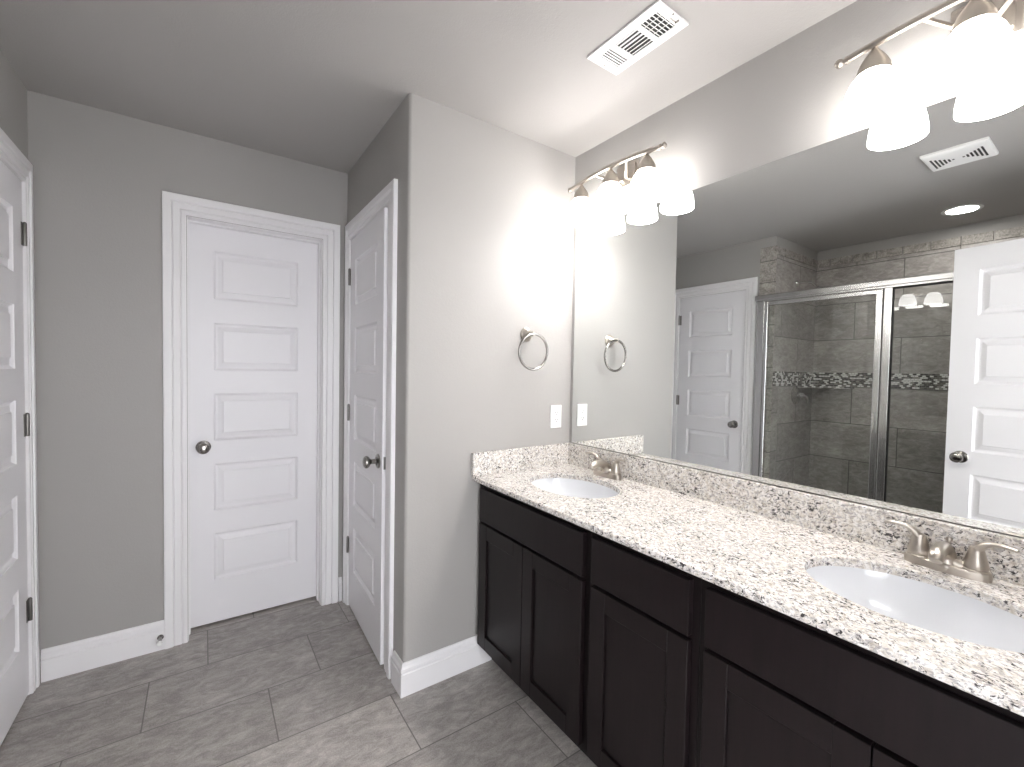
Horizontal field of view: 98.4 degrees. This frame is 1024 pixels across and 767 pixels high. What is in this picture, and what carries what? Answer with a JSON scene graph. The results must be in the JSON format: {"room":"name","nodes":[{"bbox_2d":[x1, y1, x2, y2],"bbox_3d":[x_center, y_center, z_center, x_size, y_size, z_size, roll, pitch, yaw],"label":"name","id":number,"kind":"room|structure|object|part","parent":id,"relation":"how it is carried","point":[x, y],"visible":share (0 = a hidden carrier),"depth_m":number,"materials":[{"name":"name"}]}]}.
{"room":"bathroom","nodes":[
{"label":"bathroom","id":0,"kind":"room"},
{"bbox_2d":[0,49,27,158],"bbox_3d":[-1.749,0.051,1.397,0.115,2.425,0.920,0,2,-35],"label":"wall","id":1,"kind":"structure","parent":0,"point":[13,94],"depth_m":1.64,"materials":[{"name":"grey paint"}]},
{"bbox_2d":[0,161,32,745],"bbox_3d":[-1.736,0.239,1.509,0.102,2.019,0.628,0,2,-35],"label":"door","id":2,"kind":"structure","parent":1,"relation":"in","point":[16,609],"depth_m":1.63,"materials":[{"name":"white paint"}]},
{"bbox_2d":[0,128,39,694],"bbox_3d":[-1.775,0.199,1.451,0.134,2.126,0.770,0,2,-35],"label":"door frame","id":3,"kind":"structure","parent":1,"relation":"attached to","point":[11,156],"depth_m":1.76,"materials":[{"name":"white paint"}]},
{"bbox_2d":[27,90,347,680],"bbox_3d":[-1.488,0.032,2.211,1.474,2.425,0.115,0,2,-35],"label":"wall","id":4,"kind":"structure","parent":0,"point":[100,177],"depth_m":1.94,"materials":[{"name":"grey paint"}]},
{"bbox_2d":[41,620,163,682],"bbox_3d":[-1.799,1.180,1.963,0.408,0.134,0.015,0,2,-35],"label":"baseboard","id":5,"kind":"structure","parent":4,"relation":"attached to","point":[59,661],"depth_m":1.94,"materials":[{"name":"white paint"}]},
{"bbox_2d":[156,634,163,646],"bbox_3d":[-1.622,1.186,2.036,0.025,0.025,0.067,0,2,-35],"label":"door stop","id":6,"kind":"object","parent":4,"relation":"attached to","point":[160,637],"visible":1,"depth_m":2.03,"materials":[{"name":"grey metal"}]},
{"bbox_2d":[189,223,317,627],"bbox_3d":[-1.348,0.222,2.347,0.592,2.019,0.102,0,2,-35],"label":"door","id":7,"kind":"structure","parent":4,"relation":"in","point":[253,298],"depth_m":2.34,"materials":[{"name":"white paint"}]},
{"bbox_3d":[-1.533,0.321,2.195,0.056,0.056,0.058,0,2,-35],"label":"knob","id":8,"kind":"part","parent":7,"relation":"part of","materials":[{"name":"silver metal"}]},
{"bbox_2d":[338,577,341,600],"bbox_3d":[-0.985,1.178,2.531,0.018,0.134,0.015,0,2,-35],"label":"baseboard","id":9,"kind":"structure","parent":4,"relation":"attached to","point":[339,578],"depth_m":2.53,"materials":[{"name":"white paint"}]},
{"bbox_2d":[0,596,596,766],"bbox_3d":[-0.452,1.338,0.717,3.274,0.060,5.400,0,2,-35],"label":"floor","id":10,"kind":"structure","parent":0,"point":[300,683],"depth_m":1.71,"materials":[{"name":"tile"}]},
{"bbox_2d":[477,484,597,766],"bbox_3d":[0.259,0.865,1.861,0.552,0.844,0.696,0,2,-35],"label":"base cabinet","id":11,"kind":"object","parent":10,"relation":"on","point":[534,577],"visible":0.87,"depth_m":1.62,"materials":[{"name":"brown wood"}]},
{"bbox_3d":[-0.050,0.894,1.838,0.020,0.546,0.322,0,2,-35],"label":"cabinet door","id":12,"kind":"part","parent":11,"relation":"part of","materials":[{"name":"brown wood"}]},
{"bbox_3d":[0.136,0.905,1.572,0.020,0.546,0.320,0,2,-35],"label":"cabinet door","id":13,"kind":"part","parent":11,"relation":"part of","materials":[{"name":"brown wood"}]},
{"bbox_2d":[587,532,701,766],"bbox_3d":[0.567,0.884,1.419,0.552,0.844,0.380,0,2,-35],"label":"base cabinet","id":14,"kind":"object","parent":10,"relation":"on","point":[644,632],"visible":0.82,"depth_m":1.24,"materials":[{"name":"brown wood"}]},
{"bbox_3d":[0.354,0.561,1.258,0.020,0.143,0.342,0,2,-35],"label":"drawer","id":15,"kind":"part","parent":14,"relation":"part of","materials":[{"name":"brown wood"}]},
{"bbox_2d":[696,579,1023,766],"bbox_3d":[0.910,0.904,0.929,0.552,0.844,0.815,0,2,-35],"label":"base cabinet","id":16,"kind":"object","parent":10,"relation":"on","point":[776,689],"visible":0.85,"depth_m":0.88,"materials":[{"name":"brown wood"}]},
{"bbox_2d":[472,463,1023,716],"bbox_3d":[0.601,0.453,1.352,0.576,0.021,1.894,0,2,-35],"label":"countertop","id":17,"kind":"structure","parent":16,"relation":"on","point":[764,560],"depth_m":1.12,"materials":[{"name":"stone"}]},
{"bbox_2d":[471,443,568,476],"bbox_3d":[0.054,0.357,2.110,0.559,0.104,0.020,0,2,-35],"label":"side splash","id":18,"kind":"object","parent":17,"relation":"on","point":[521,458],"visible":1,"depth_m":2.08,"materials":[{"name":"stone"}]},
{"bbox_2d":[531,478,617,497],"bbox_3d":[0.252,0.523,1.844,0.354,0.159,0.475,0,2,-35],"label":"sink","id":19,"kind":"object","parent":17,"relation":"in","point":[562,486],"visible":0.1,"depth_m":2.01,"materials":[{"name":"white ceramic"}]},
{"bbox_2d":[585,452,624,479],"bbox_3d":[0.414,0.371,1.988,0.152,0.097,0.190,1,2,3],"label":"faucet","id":20,"kind":"object","parent":17,"relation":"on","point":[600,467],"visible":1,"depth_m":1.96,"materials":[{"name":"silver metal"}]},
{"bbox_3d":[0.389,0.359,2.058,0.050,0.079,0.092,0,2,-35],"label":"handle","id":21,"kind":"part","parent":20,"relation":"part of","materials":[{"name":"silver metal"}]},
{"bbox_3d":[0.396,0.374,1.974,0.139,0.068,0.054,0,2,-35],"label":"spout","id":22,"kind":"part","parent":20,"relation":"part of","materials":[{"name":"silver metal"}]},
{"bbox_3d":[0.472,0.365,1.939,0.050,0.079,0.092,0,2,-35],"label":"handle","id":23,"kind":"part","parent":20,"relation":"part of","materials":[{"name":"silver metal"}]},
{"bbox_2d":[806,566,1023,652],"bbox_3d":[0.874,0.560,0.955,0.354,0.159,0.475,0,2,-35],"label":"sink","id":24,"kind":"object","parent":17,"relation":"in","point":[942,611],"visible":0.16,"depth_m":1.05,"materials":[{"name":"white ceramic"}]},
{"bbox_2d":[884,520,1018,582],"bbox_3d":[1.052,0.410,1.075,0.152,0.097,0.190,1,2,3],"label":"faucet","id":25,"kind":"object","parent":17,"relation":"on","point":[942,557],"visible":1,"depth_m":1.05,"materials":[{"name":"silver metal"}]},
{"bbox_3d":[1.026,0.398,1.145,0.050,0.079,0.092,0,2,-35],"label":"handle","id":26,"kind":"part","parent":25,"relation":"part of","materials":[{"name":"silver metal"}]},
{"bbox_3d":[1.033,0.413,1.062,0.139,0.068,0.054,0,2,-35],"label":"spout","id":27,"kind":"part","parent":25,"relation":"part of","materials":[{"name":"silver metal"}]},
{"bbox_3d":[1.085,0.409,1.098,0.013,0.058,0.014,0,2,-35],"label":"lift rod","id":28,"kind":"part","parent":25,"relation":"part of","materials":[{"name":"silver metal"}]},
{"bbox_3d":[1.109,0.403,1.026,0.050,0.079,0.092,0,2,-35],"label":"handle","id":29,"kind":"part","parent":25,"relation":"part of","materials":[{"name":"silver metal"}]},
{"bbox_3d":[0.565,0.931,0.958,0.020,0.546,0.330,0,2,-35],"label":"cabinet door","id":30,"kind":"part","parent":16,"relation":"part of","materials":[{"name":"brown wood"}]},
{"bbox_3d":[0.755,0.943,0.686,0.020,0.546,0.326,0,2,-35],"label":"cabinet door","id":31,"kind":"part","parent":16,"relation":"part of","materials":[{"name":"brown wood"}]},
{"bbox_2d":[347,117,390,223],"bbox_3d":[-0.698,0.045,2.266,0.115,2.425,0.699,0,2,-35],"label":"wall","id":32,"kind":"structure","parent":0,"point":[370,174],"depth_m":2.15,"materials":[{"name":"grey paint"}]},
{"bbox_2d":[346,208,387,664],"bbox_3d":[-0.725,0.237,2.214,0.169,2.019,0.630,0,2,-33],"label":"door","id":33,"kind":"structure","parent":32,"relation":"in","point":[367,275],"depth_m":2.13,"materials":[{"name":"white paint"}]},
{"bbox_3d":[-0.636,0.350,1.975,0.058,0.056,0.056,0,2,-33],"label":"knob","id":34,"kind":"part","parent":33,"relation":"part of","materials":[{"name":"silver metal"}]},
{"bbox_2d":[0,0,856,173],"bbox_3d":[-0.407,-1.145,0.643,3.274,0.060,5.400,0,2,-35],"label":"ceiling","id":35,"kind":"structure","parent":0,"point":[314,82],"depth_m":1.56,"materials":[{"name":"grey paint"}]},
{"bbox_2d":[587,0,688,74],"bbox_3d":[0.404,-1.119,1.448,0.148,0.010,0.294,0,2,-35],"label":"ceiling vent","id":36,"kind":"object","parent":35,"relation":"in","point":[658,23],"visible":1,"depth_m":1.43,"materials":[{"name":"white metal"}]},
{"bbox_2d":[390,93,575,662],"bbox_3d":[-0.122,0.060,2.115,0.886,2.425,0.210,0,2,-35],"label":"wall","id":37,"kind":"structure","parent":0,"point":[485,242],"depth_m":1.92,"materials":[{"name":"grey paint"}]},
{"bbox_2d":[391,635,491,697],"bbox_3d":[-0.303,1.207,1.958,0.435,0.134,0.111,0,2,-35],"label":"baseboard","id":38,"kind":"structure","parent":37,"relation":"attached to","point":[414,675],"depth_m":1.88,"materials":[{"name":"white paint"}]},
{"bbox_2d":[518,327,547,370],"bbox_3d":[0.089,-0.164,2.086,0.176,0.206,0.064,0,2,-35],"label":"towel ring","id":39,"kind":"object","parent":37,"relation":"attached to","point":[526,334],"visible":1,"depth_m":2.08,"materials":[{"name":"silver metal"}]},
{"bbox_2d":[550,405,561,427],"bbox_3d":[0.222,0.166,2.227,0.070,0.115,0.008,0,2,-35],"label":"wall outlet","id":40,"kind":"object","parent":37,"relation":"attached to","point":[555,413],"visible":1,"depth_m":2.22,"materials":[{"name":"white plastic"}]},
{"bbox_2d":[554,410,558,422],"bbox_3d":[0.223,0.166,2.225,0.033,0.067,0.003,0,2,-35],"label":"receptacle","id":41,"kind":"object","parent":40,"relation":"attached to","point":[556,412],"depth_m":2.22,"materials":[{"name":"white plastic"}]},
{"bbox_2d":[569,0,1023,442],"bbox_3d":[0.863,0.093,1.584,0.120,2.425,5.400,0,2,-35],"label":"wall","id":42,"kind":"structure","parent":0,"point":[788,99],"depth_m":1.46,"materials":[{"name":"grey paint"}]},
{"bbox_2d":[566,142,666,226],"bbox_3d":[0.443,-0.861,1.917,0.180,0.233,0.550,0,2,-35],"label":"vanity light","id":43,"kind":"object","parent":42,"relation":"attached to","point":[644,184],"visible":1,"depth_m":1.87,"materials":[{"name":"white glass"}]},
{"bbox_3d":[0.322,-0.805,2.061,0.135,0.109,0.135,0,2,-35],"label":"lamp shade","id":44,"kind":"part","parent":43,"relation":"part of","materials":[{"name":"white glass"}]},
{"bbox_3d":[0.432,-0.913,1.968,0.125,0.043,0.022,1,2,0],"label":"arm","id":45,"kind":"part","parent":43,"relation":"part of","materials":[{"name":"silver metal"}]},
{"bbox_3d":[0.423,-0.805,1.906,0.135,0.109,0.135,0,2,-35],"label":"lamp shade","id":46,"kind":"part","parent":43,"relation":"part of","materials":[{"name":"white glass"}]},
{"bbox_3d":[0.489,-0.910,1.887,0.022,0.043,0.125,2,2,20],"label":"arm","id":47,"kind":"part","parent":43,"relation":"part of","materials":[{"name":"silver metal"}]},
{"bbox_3d":[0.509,-0.918,1.961,0.021,0.120,0.124,0,2,-35],"label":"wall plate","id":48,"kind":"part","parent":43,"relation":"part of","materials":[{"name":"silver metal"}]},
{"bbox_3d":[0.534,-0.792,1.758,0.135,0.109,0.135,0,2,-35],"label":"lamp shade","id":49,"kind":"part","parent":43,"relation":"part of","materials":[{"name":"white glass"}]},
{"bbox_2d":[567,442,1023,585],"bbox_3d":[0.829,0.389,1.509,0.022,0.104,1.893,0,2,-35],"label":"backsplash","id":50,"kind":"structure","parent":42,"relation":"attached to","point":[866,524],"depth_m":1.35,"materials":[{"name":"stone"}]},
{"bbox_2d":[571,72,1023,538],"bbox_3d":[0.850,-0.199,1.489,0.008,1.072,1.860,0,2,-35],"label":"mirror","id":51,"kind":"object","parent":42,"relation":"attached to","point":[842,318],"visible":1,"depth_m":1.31,"materials":[{"name":"silver mirror"}]},
{"bbox_2d":[834,0,1023,128],"bbox_3d":[1.071,-0.817,1.019,0.180,0.233,0.550,0,2,-35],"label":"vanity light","id":52,"kind":"object","parent":42,"relation":"attached to","point":[980,46],"visible":1,"depth_m":1.05,"materials":[{"name":"white glass"}]},
{"bbox_3d":[0.950,-0.761,1.163,0.135,0.109,0.135,0,2,-35],"label":"lamp shade","id":53,"kind":"part","parent":52,"relation":"part of","materials":[{"name":"white glass"}]},
{"bbox_3d":[1.060,-0.869,1.070,0.125,0.043,0.022,1,2,0],"label":"arm","id":54,"kind":"part","parent":52,"relation":"part of","materials":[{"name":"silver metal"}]},
{"bbox_3d":[1.051,-0.770,1.007,0.051,0.065,0.051,0,2,-35],"label":"bulb","id":55,"kind":"part","parent":52,"relation":"part of","materials":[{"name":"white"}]},
{"bbox_3d":[1.051,-0.761,1.008,0.135,0.109,0.135,0,2,-35],"label":"lamp shade","id":56,"kind":"part","parent":52,"relation":"part of","materials":[{"name":"white glass"}]},
{"bbox_3d":[1.137,-0.874,1.063,0.021,0.120,0.124,0,2,-35],"label":"wall plate","id":57,"kind":"part","parent":52,"relation":"part of","materials":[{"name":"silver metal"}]},
{"bbox_3d":[1.117,-0.866,0.989,0.022,0.043,0.125,2,2,20],"label":"arm","id":58,"kind":"part","parent":52,"relation":"part of","materials":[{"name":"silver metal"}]}
]}

